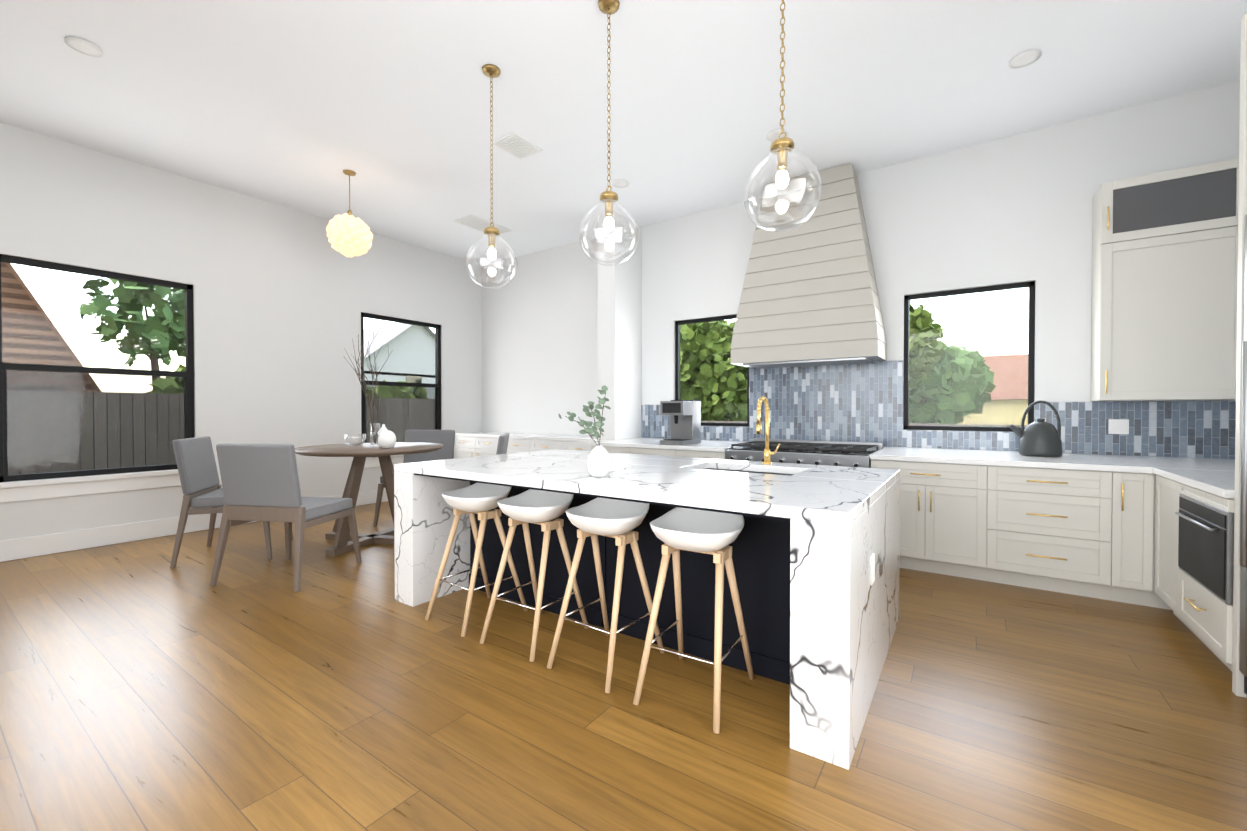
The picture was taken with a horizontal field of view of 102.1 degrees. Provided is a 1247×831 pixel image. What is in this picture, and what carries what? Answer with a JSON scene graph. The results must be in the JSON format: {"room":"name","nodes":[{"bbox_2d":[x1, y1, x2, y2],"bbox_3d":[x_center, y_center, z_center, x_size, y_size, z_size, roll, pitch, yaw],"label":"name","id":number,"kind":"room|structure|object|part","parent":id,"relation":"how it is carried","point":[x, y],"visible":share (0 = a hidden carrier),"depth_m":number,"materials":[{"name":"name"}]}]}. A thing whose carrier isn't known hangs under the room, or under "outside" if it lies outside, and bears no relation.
{"room":"kitchen and dining room","nodes":[
{"label":"kitchen and dining room","id":0,"kind":"room"},
{"bbox_2d":[0,122,481,540],"bbox_3d":[-5.000,-0.627,4.806,0.160,3.720,9.360,0,1,34],"label":"wall","id":1,"kind":"structure","parent":0,"point":[284,297],"depth_m":5.68,"materials":[{"name":"paint"}]},
{"bbox_2d":[0,470,180,502],"bbox_3d":[-4.940,0.649,4.815,0.145,0.168,1.480,0,1,34],"label":"sill","id":2,"kind":"structure","parent":1,"relation":"attached to","point":[38,489],"depth_m":4.67,"materials":[{"name":"white wood"}]},
{"bbox_2d":[0,254,194,481],"bbox_3d":[-4.968,-0.407,4.822,0.078,1.940,1.340,0,1,34],"label":"window","id":3,"kind":"structure","parent":1,"relation":"in","point":[188,412],"depth_m":4.76,"materials":[{"name":"clear glass"}]},
{"bbox_2d":[0,489,387,561],"bbox_3d":[-5.151,1.147,4.444,0.018,0.179,8.540,0,1,34],"label":"baseboard","id":4,"kind":"structure","parent":1,"relation":"attached to","point":[27,547],"depth_m":4.79,"materials":[{"name":"white wood"}]},
{"bbox_2d":[364,455,403,467],"bbox_3d":[-3.203,0.622,7.352,0.145,0.168,1.410,0,1,34],"label":"sill","id":5,"kind":"structure","parent":1,"relation":"attached to","point":[374,461],"depth_m":6.98,"materials":[{"name":"white paint"}]},
{"bbox_2d":[361,312,440,442],"bbox_3d":[-3.230,-0.434,7.359,0.078,1.940,1.270,0,1,34],"label":"window","id":6,"kind":"structure","parent":1,"relation":"in","point":[436,386],"depth_m":7.41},
{"bbox_2d":[598,211,641,440],"bbox_3d":[-0.040,-0.644,6.510,0.260,3.718,0.618,0,1,34],"label":"pilaster","id":7,"kind":"object","parent":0,"point":[620,331],"visible":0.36,"depth_m":6.31,"materials":[{"name":"paint"}]},
{"bbox_2d":[0,501,1246,830],"bbox_3d":[-1.464,1.321,2.309,9.120,0.120,9.800,0,1,34],"label":"floor","id":8,"kind":"structure","parent":0,"point":[144,685],"depth_m":2.12,"materials":[{"name":"brown wood"}]},
{"bbox_2d":[170,436,292,567],"bbox_3d":[-3.477,0.716,4.540,0.699,1.045,0.722,0,1,-20],"label":"dining chair","id":9,"kind":"object","parent":8,"relation":"on","point":[202,489],"visible":0.58,"depth_m":4.28,"materials":[{"name":"grey fabric"}]},
{"bbox_2d":[172,436,224,507],"bbox_3d":[-3.493,0.482,4.532,0.665,0.577,0.613,0,1,-20],"label":"cushion","id":10,"kind":"object","parent":9,"relation":"on","point":[195,459],"depth_m":4.30,"materials":[{"name":"grey fabric"}]},
{"bbox_3d":[-3.477,0.945,4.543,0.697,0.587,0.723,0,1,-20],"label":"frame","id":11,"kind":"part","parent":9,"relation":"part of","materials":[{"name":"grey wood"}]},
{"bbox_2d":[210,443,361,591],"bbox_3d":[-2.602,0.723,3.950,0.723,1.045,0.699,0,1,9],"label":"dining chair","id":12,"kind":"object","parent":8,"relation":"on","point":[260,482],"visible":1,"depth_m":3.65,"materials":[{"name":"grey fabric"}]},
{"bbox_2d":[216,443,351,520],"bbox_3d":[-2.604,0.488,3.931,0.613,0.577,0.665,0,1,9],"label":"cushion","id":13,"kind":"object","parent":12,"relation":"on","point":[260,482],"depth_m":3.65,"materials":[{"name":"grey fabric"}]},
{"bbox_3d":[-2.602,0.952,3.953,0.723,0.587,0.697,0,1,9],"label":"frame","id":14,"kind":"part","parent":12,"relation":"part of","materials":[{"name":"grey wood"}]},
{"bbox_2d":[295,442,442,556],"bbox_3d":[-2.450,0.767,4.917,1.310,0.929,1.310,0,1,14],"label":"dining table","id":15,"kind":"object","parent":8,"relation":"on","point":[340,535],"visible":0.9,"depth_m":4.71,"materials":[{"name":"brown wood"}]},
{"bbox_2d":[344,319,395,447],"bbox_3d":[-2.461,-0.311,4.899,0.394,1.224,0.740,0,1,-37],"label":"decor","id":16,"kind":"object","parent":15,"relation":"on","point":[385,438],"visible":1,"depth_m":4.95,"materials":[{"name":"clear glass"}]},
{"bbox_2d":[374,430,454,525],"bbox_3d":[-2.398,0.701,5.901,0.723,1.045,0.699,0,1,3],"label":"dining chair","id":17,"kind":"object","parent":8,"relation":"on","point":[446,438],"visible":0.42,"depth_m":6.16,"materials":[{"name":"grey wood"}]},
{"bbox_3d":[-2.398,0.930,5.903,0.723,0.587,0.697,0,1,3],"label":"frame","id":18,"kind":"part","parent":17,"relation":"part of","materials":[{"name":"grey wood"}]},
{"bbox_2d":[380,430,454,483],"bbox_3d":[-2.397,0.467,5.915,0.613,0.577,0.665,0,1,3],"label":"cushion","id":19,"kind":"object","parent":17,"relation":"on","point":[445,437],"depth_m":6.16,"materials":[{"name":"grey fabric"}]},
{"bbox_2d":[425,483,527,636],"bbox_3d":[-0.916,0.832,3.158,0.410,0.846,0.495,0,1,37],"label":"stool","id":20,"kind":"object","parent":8,"relation":"on","point":[480,499],"visible":0.92,"depth_m":3.12,"materials":[{"name":"white plastic"}]},
{"bbox_3d":[-0.916,0.502,3.155,0.410,0.188,0.381,0,1,37],"label":"seat","id":21,"kind":"part","parent":20,"relation":"part of","materials":[{"name":"white plastic"}]},
{"bbox_2d":[496,433,508,454],"bbox_3d":[-1.522,0.711,5.053,0.699,1.045,0.723,0,1,-8],"label":"dining chair","id":22,"kind":"object","parent":8,"relation":"on","point":[503,440],"visible":0.02,"depth_m":4.81,"materials":[{"name":"grey fabric"}]},
{"bbox_2d":[454,432,597,458],"bbox_3d":[-1.363,0.745,7.408,2.914,0.920,0.654,0,1,34],"label":"buffet","id":23,"kind":"object","parent":8,"relation":"on","point":[471,444],"visible":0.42,"depth_m":7.23,"materials":[{"name":"white stone"}]},
{"bbox_2d":[480,489,588,661],"bbox_3d":[-0.499,0.835,2.873,0.410,0.846,0.495,0,1,32],"label":"stool","id":24,"kind":"object","parent":8,"relation":"on","point":[539,507],"visible":0.88,"depth_m":2.83,"materials":[{"name":"white plastic"}]},
{"bbox_3d":[-0.499,0.506,2.869,0.410,0.188,0.381,0,1,32],"label":"seat","id":25,"kind":"part","parent":24,"relation":"part of","materials":[{"name":"white plastic"}]},
{"bbox_2d":[547,497,664,692],"bbox_3d":[-0.082,0.838,2.588,0.410,0.846,0.495,0,1,36],"label":"stool","id":26,"kind":"object","parent":8,"relation":"on","point":[618,520],"visible":0.94,"depth_m":2.55,"materials":[{"name":"white plastic"}]},
{"bbox_3d":[-0.082,0.509,2.584,0.410,0.188,0.381,0,1,36],"label":"seat","id":27,"kind":"part","parent":26,"relation":"part of","materials":[{"name":"white plastic"}]},
{"bbox_2d":[590,444,633,453],"bbox_3d":[0.186,0.780,6.080,0.611,0.881,1.096,0,1,34],"label":"base cabinet","id":28,"kind":"object","parent":8,"relation":"on","point":[610,450],"depth_m":5.58,"materials":[{"name":"white wood"}]},
{"bbox_2d":[394,396,899,769],"bbox_3d":[0.078,0.561,3.244,2.859,1.378,1.580,0,1,34],"label":"kitchen island","id":29,"kind":"object","parent":8,"relation":"on","point":[816,555],"visible":0.94,"depth_m":2.54,"materials":[{"name":"stone"}]},
{"bbox_2d":[558,385,610,477],"bbox_3d":[-0.203,0.084,2.800,0.303,0.500,0.171,0,1,34],"label":"vase","id":30,"kind":"object","parent":29,"relation":"on","point":[599,463],"visible":1,"depth_m":2.74,"materials":[{"name":"white ceramic"}]},
{"bbox_2d":[756,396,779,463],"bbox_3d":[0.954,0.100,3.334,0.122,0.458,0.218,0,1,34],"label":"faucet","id":31,"kind":"object","parent":29,"relation":"on","point":[767,453],"depth_m":3.40,"materials":[{"name":"gold metal"}]},
{"bbox_2d":[634,448,681,456],"bbox_3d":[0.617,0.783,5.785,0.668,0.881,1.096,0,1,34],"label":"base cabinet","id":32,"kind":"object","parent":8,"relation":"on","point":[644,451],"depth_m":5.28,"materials":[{"name":"white wood"}]},
{"bbox_2d":[590,436,752,451],"bbox_3d":[0.611,0.322,5.774,1.651,0.040,1.112,0,1,34],"label":"countertop","id":33,"kind":"structure","parent":32,"relation":"on","point":[645,441],"depth_m":5.50,"materials":[{"name":"white stone"}]},
{"bbox_2d":[660,400,700,444],"bbox_3d":[0.621,0.068,5.465,0.280,0.475,0.414,0,1,34],"label":"coffee machine","id":34,"kind":"object","parent":33,"relation":"on","point":[685,422],"visible":1,"depth_m":5.41,"materials":[{"name":"silver metal"}]},
{"bbox_2d":[633,507,754,733],"bbox_3d":[0.334,0.841,2.302,0.410,0.846,0.495,0,1,31],"label":"stool","id":35,"kind":"object","parent":8,"relation":"on","point":[676,530],"visible":0.92,"depth_m":2.27,"materials":[{"name":"white plastic"}]},
{"bbox_3d":[0.334,0.512,2.299,0.410,0.188,0.381,0,1,31],"label":"seat","id":36,"kind":"part","parent":35,"relation":"part of","materials":[{"name":"white plastic"}]},
{"bbox_2d":[682,452,724,458],"bbox_3d":[1.044,0.786,5.492,0.604,0.881,1.096,0,1,34],"label":"base cabinet","id":37,"kind":"object","parent":8,"relation":"on","point":[712,455],"depth_m":4.98,"materials":[{"name":"white wood"}]},
{"bbox_2d":[725,438,882,467],"bbox_3d":[1.707,0.746,4.802,1.258,0.975,0.882,0,1,34],"label":"range","id":38,"kind":"object","parent":8,"relation":"on","point":[838,453],"visible":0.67,"depth_m":4.58,"materials":[{"name":"silver metal"}]},
{"bbox_2d":[871,460,989,581],"bbox_3d":[2.663,0.798,4.384,0.780,0.881,1.096,0,1,34],"label":"base cabinet","id":39,"kind":"object","parent":8,"relation":"on","point":[945,508],"depth_m":3.87,"materials":[{"name":"white wood"}]},
{"bbox_2d":[990,464,1109,599],"bbox_3d":[3.256,0.802,3.978,0.776,0.881,1.096,0,1,34],"label":"base cabinet","id":40,"kind":"object","parent":8,"relation":"on","point":[1050,527],"depth_m":3.51,"materials":[{"name":"white wood"}]},
{"bbox_2d":[870,448,1234,471],"bbox_3d":[3.332,0.343,3.911,2.421,0.040,1.112,0,1,34],"label":"countertop","id":41,"kind":"structure","parent":40,"relation":"on","point":[1076,461],"depth_m":3.74,"materials":[{"name":"white stone"}]},
{"bbox_2d":[1009,400,1061,456],"bbox_3d":[3.311,0.099,4.056,0.338,0.442,0.269,0,1,34],"label":"kettle","id":42,"kind":"object","parent":41,"relation":"on","point":[1040,437],"visible":1,"depth_m":3.97,"materials":[{"name":"black metal"}]},
{"bbox_2d":[1110,468,1141,604],"bbox_3d":[3.612,0.805,3.700,0.220,0.881,1.153,0,1,34],"label":"base cabinet","id":43,"kind":"object","parent":8,"relation":"on","point":[1131,502],"depth_m":3.30,"materials":[{"name":"white wood"}]},
{"bbox_2d":[1142,472,1173,613],"bbox_3d":[3.566,0.815,2.840,0.819,0.881,0.470,0,1,34],"label":"base cabinet","id":44,"kind":"object","parent":8,"relation":"on","point":[1157,489],"depth_m":3.18,"materials":[{"name":"white wood"}]},
{"bbox_2d":[1170,476,1234,670],"bbox_3d":[3.283,0.820,2.387,0.774,0.881,0.701,0,1,34],"label":"base cabinet","id":45,"kind":"object","parent":8,"relation":"on","point":[1203,518],"depth_m":2.53,"materials":[{"name":"white wood"}]},
{"bbox_2d":[1154,468,1234,495],"bbox_3d":[3.388,0.357,2.542,0.782,0.040,1.084,0,1,34],"label":"countertop","id":46,"kind":"structure","parent":45,"relation":"on","point":[1214,479],"depth_m":2.76,"materials":[{"name":"white stone"}]},
{"bbox_2d":[1232,14,1246,697],"bbox_3d":[2.729,-0.252,1.608,0.820,3.040,1.180,0,1,34],"label":"fridge","id":47,"kind":"object","parent":8,"relation":"on","point":[1239,671],"visible":1,"depth_m":2.25,"materials":[{"name":"silver metal"}]},
{"bbox_2d":[0,0,1246,264],"bbox_3d":[-1.464,-2.519,2.267,9.120,0.120,9.800,0,1,34],"label":"ceiling","id":48,"kind":"structure","parent":0,"point":[298,104],"depth_m":3.82,"materials":[{"name":"paint"}]},
{"bbox_2d":[64,37,102,56],"bbox_3d":[-3.606,-2.465,3.370,0.180,0.011,0.180,0,1,34],"label":"recessed light","id":49,"kind":"object","parent":48,"relation":"in","point":[83,46],"visible":1,"depth_m":3.36,"materials":[{"name":"white plastic"}]},
{"bbox_2d":[326,170,372,257],"bbox_3d":[-2.803,-2.054,5.166,0.416,0.871,0.430,0,1,34],"label":"dining pendant light","id":50,"kind":"object","parent":48,"relation":"hanging from","point":[349,235],"visible":1,"depth_m":5.05,"materials":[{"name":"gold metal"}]},
{"bbox_3d":[-2.803,-1.839,5.168,0.416,0.441,0.430,0,1,34],"label":"lamp shade","id":51,"kind":"part","parent":50,"relation":"part of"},
{"bbox_2d":[454,215,511,233],"bbox_3d":[-1.846,-2.496,6.649,0.360,0.019,0.660,0,1,34],"label":"ceiling vent","id":52,"kind":"object","parent":48,"relation":"in","point":[476,223],"visible":0.85,"depth_m":6.55,"materials":[{"name":"white metal"}]},
{"bbox_2d":[466,64,516,288],"bbox_3d":[-0.946,-1.696,3.618,0.360,1.554,0.360,0,1,34],"label":"glass pendant light","id":53,"kind":"object","parent":48,"relation":"hanging from","point":[492,71],"visible":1,"depth_m":3.60,"materials":[{"name":"clear glass"}]},
{"bbox_3d":[-0.946,-1.112,3.624,0.360,0.387,0.360,0,1,34],"label":"glass","id":54,"kind":"part","parent":53,"relation":"part of","materials":[{"name":"clear glass"}]},
{"bbox_2d":[491,132,542,159],"bbox_3d":[-0.975,-2.475,4.647,0.300,0.019,0.360,0,1,34],"label":"ceiling vent","id":55,"kind":"object","parent":48,"relation":"in","point":[516,145],"visible":1,"depth_m":4.62,"materials":[{"name":"white metal"}]},
{"bbox_2d":[579,0,638,265],"bbox_3d":[-0.088,-1.690,3.030,0.360,1.554,0.360,0,1,34],"label":"glass pendant light","id":56,"kind":"object","parent":48,"relation":"hanging from","point":[609,199],"visible":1,"depth_m":3.02,"materials":[{"name":"clear glass"}]},
{"bbox_3d":[-0.088,-1.106,3.037,0.360,0.387,0.360,0,1,34],"label":"glass","id":57,"kind":"part","parent":56,"relation":"part of","materials":[{"name":"clear glass"}]},
{"bbox_2d":[612,179,628,187],"bbox_3d":[-0.030,-2.487,5.407,0.180,0.011,0.180,0,1,34],"label":"recessed light","id":58,"kind":"object","parent":48,"relation":"in","point":[620,183],"visible":0.98,"depth_m":5.39,"materials":[{"name":"white plastic"}]},
{"bbox_2d":[766,129,787,140],"bbox_3d":[1.356,-2.477,4.457,0.180,0.011,0.180,0,1,34],"label":"recessed light","id":59,"kind":"object","parent":48,"relation":"in","point":[773,135],"visible":0.77,"depth_m":4.45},
{"bbox_2d":[744,0,821,231],"bbox_3d":[0.770,-1.683,2.443,0.360,1.554,0.360,0,1,34],"label":"glass pendant light","id":60,"kind":"object","parent":48,"relation":"hanging from","point":[781,148],"visible":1,"depth_m":2.43,"materials":[{"name":"clear glass"}]},
{"bbox_3d":[0.770,-1.100,2.449,0.360,0.387,0.360,0,1,34],"label":"glass","id":61,"kind":"part","parent":60,"relation":"part of","materials":[{"name":"clear glass"}]},
{"bbox_2d":[1008,49,1041,67],"bbox_3d":[2.775,-2.466,3.486,0.180,0.011,0.180,0,1,34],"label":"recessed light","id":62,"kind":"object","parent":48,"relation":"in","point":[1025,58],"visible":0.96,"depth_m":3.48,"materials":[{"name":"white plastic"}]},
{"bbox_2d":[482,80,1239,435],"bbox_3d":[1.246,-0.641,6.104,8.680,3.720,0.160,0,1,34],"label":"wall","id":63,"kind":"structure","parent":0,"point":[1008,210],"depth_m":4.87,"materials":[{"name":"paint"}]},
{"bbox_2d":[675,314,749,426],"bbox_3d":[1.091,-0.537,6.199,1.000,1.330,0.060,0,1,34],"label":"window","id":64,"kind":"structure","parent":63,"relation":"in","point":[677,354],"depth_m":6.25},
{"bbox_2d":[731,163,885,368],"bbox_3d":[1.890,-1.509,5.213,1.420,1.956,0.560,0,1,34],"label":"range hood","id":65,"kind":"object","parent":63,"relation":"attached to","point":[809,295],"visible":0.83,"depth_m":5.02,"materials":[{"name":"paint"}]},
{"bbox_2d":[641,360,1235,458],"bbox_3d":[1.824,-0.108,4.282,5.334,0.855,2.197,0,1,34],"label":"backsplash","id":66,"kind":"structure","parent":63,"relation":"attached to","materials":[{"name":"tile"}]},
{"bbox_2d":[903,281,1034,431],"bbox_3d":[3.216,-0.521,4.744,1.010,1.330,0.060,0,1,34],"label":"window","id":67,"kind":"structure","parent":63,"relation":"in","point":[1031,340],"depth_m":4.69,"materials":[{"name":"clear glass"}]},
{"bbox_2d":[1108,419,1128,433],"bbox_3d":[4.021,0.091,4.094,0.120,0.120,0.008,0,1,34],"label":"power outlet","id":68,"kind":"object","parent":63,"relation":"attached to","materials":[{"name":"white plastic"}]},
{"bbox_2d":[1090,158,1238,400],"bbox_3d":[4.093,-0.956,3.817,0.760,1.680,0.384,0,1,34],"label":"upper cabinet","id":69,"kind":"object","parent":63,"relation":"attached to","point":[1164,286],"visible":0.98,"depth_m":3.71,"materials":[{"name":"white wood"}]},
{"label":"outside","id":70,"kind":"structure","parent":0,"visible":0},
{"bbox_3d":[3.904,1.687,27.483,115.000,0.200,110.000,0,1,34],"label":"ground","id":71,"kind":"structure","parent":70,"visible":0},
{"bbox_2d":[1,262,101,391],"bbox_3d":[-16.106,-1.796,7.513,9.200,7.200,10.200,0,1,34],"label":"house","id":72,"kind":"structure","parent":71,"relation":"on","point":[16,300],"depth_m":8.63,"materials":[{"name":"brown wood"}]},
{"bbox_2d":[79,278,184,389],"bbox_3d":[-12.298,-1.019,13.108,2.596,5.560,2.603,0,1,34],"label":"tree","id":73,"kind":"object","parent":71,"relation":"on","point":[136,302],"depth_m":12.71,"materials":[{"name":"green plant"}]},
{"bbox_2d":[148,364,185,393],"bbox_3d":[-8.595,0.344,10.451,2.228,2.856,2.307,0,1,34],"label":"shrub","id":74,"kind":"object","parent":71,"relation":"on","point":[182,369],"depth_m":9.72,"materials":[{"name":"green plant"}]},
{"bbox_2d":[366,380,429,398],"bbox_3d":[-6.856,0.339,15.013,2.821,2.766,2.858,0,1,34],"label":"shrub","id":75,"kind":"object","parent":71,"relation":"on","point":[397,394],"depth_m":14.40,"materials":[{"name":"green plant"}]},
{"bbox_2d":[363,323,434,398],"bbox_3d":[-13.608,-1.505,26.653,9.700,6.200,7.000,0,1,34],"label":"house","id":76,"kind":"structure","parent":71,"relation":"on","point":[383,336],"depth_m":23.76,"materials":[{"name":"white"}]},
{"bbox_2d":[7,390,1026,474],"bbox_3d":[0.892,0.830,-1.795,24.900,2.150,22.300,0,1,34],"label":"fence","id":77,"kind":"object","parent":71,"relation":"on","point":[156,408],"depth_m":7.51,"materials":[{"name":"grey wood"}]},
{"bbox_2d":[680,320,746,420],"bbox_3d":[2.678,-1.044,18.815,6.489,5.449,6.527,0,1,34],"label":"trees","id":78,"kind":"object","parent":71,"relation":"on","point":[699,378],"depth_m":16.33,"materials":[{"name":"green plant"}]},
{"bbox_2d":[909,300,945,387],"bbox_3d":[7.604,-1.013,15.596,3.992,5.458,3.960,0,1,34],"label":"trees","id":79,"kind":"object","parent":71,"relation":"on","point":[930,327],"depth_m":14.20,"materials":[{"name":"green plant"}]},
{"bbox_2d":[909,340,995,423],"bbox_3d":[15.430,-1.169,25.585,5.585,5.552,5.698,0,1,34],"label":"trees","id":80,"kind":"object","parent":71,"relation":"on","point":[929,413],"depth_m":23.68,"materials":[{"name":"green plant"}]},
{"bbox_2d":[956,354,1027,424],"bbox_3d":[29.645,-1.189,29.824,21.900,5.500,11.700,0,1,34],"label":"house","id":81,"kind":"structure","parent":71,"relation":"on","point":[1013,368],"depth_m":29.22,"materials":[{"name":"beige"}]}
]}

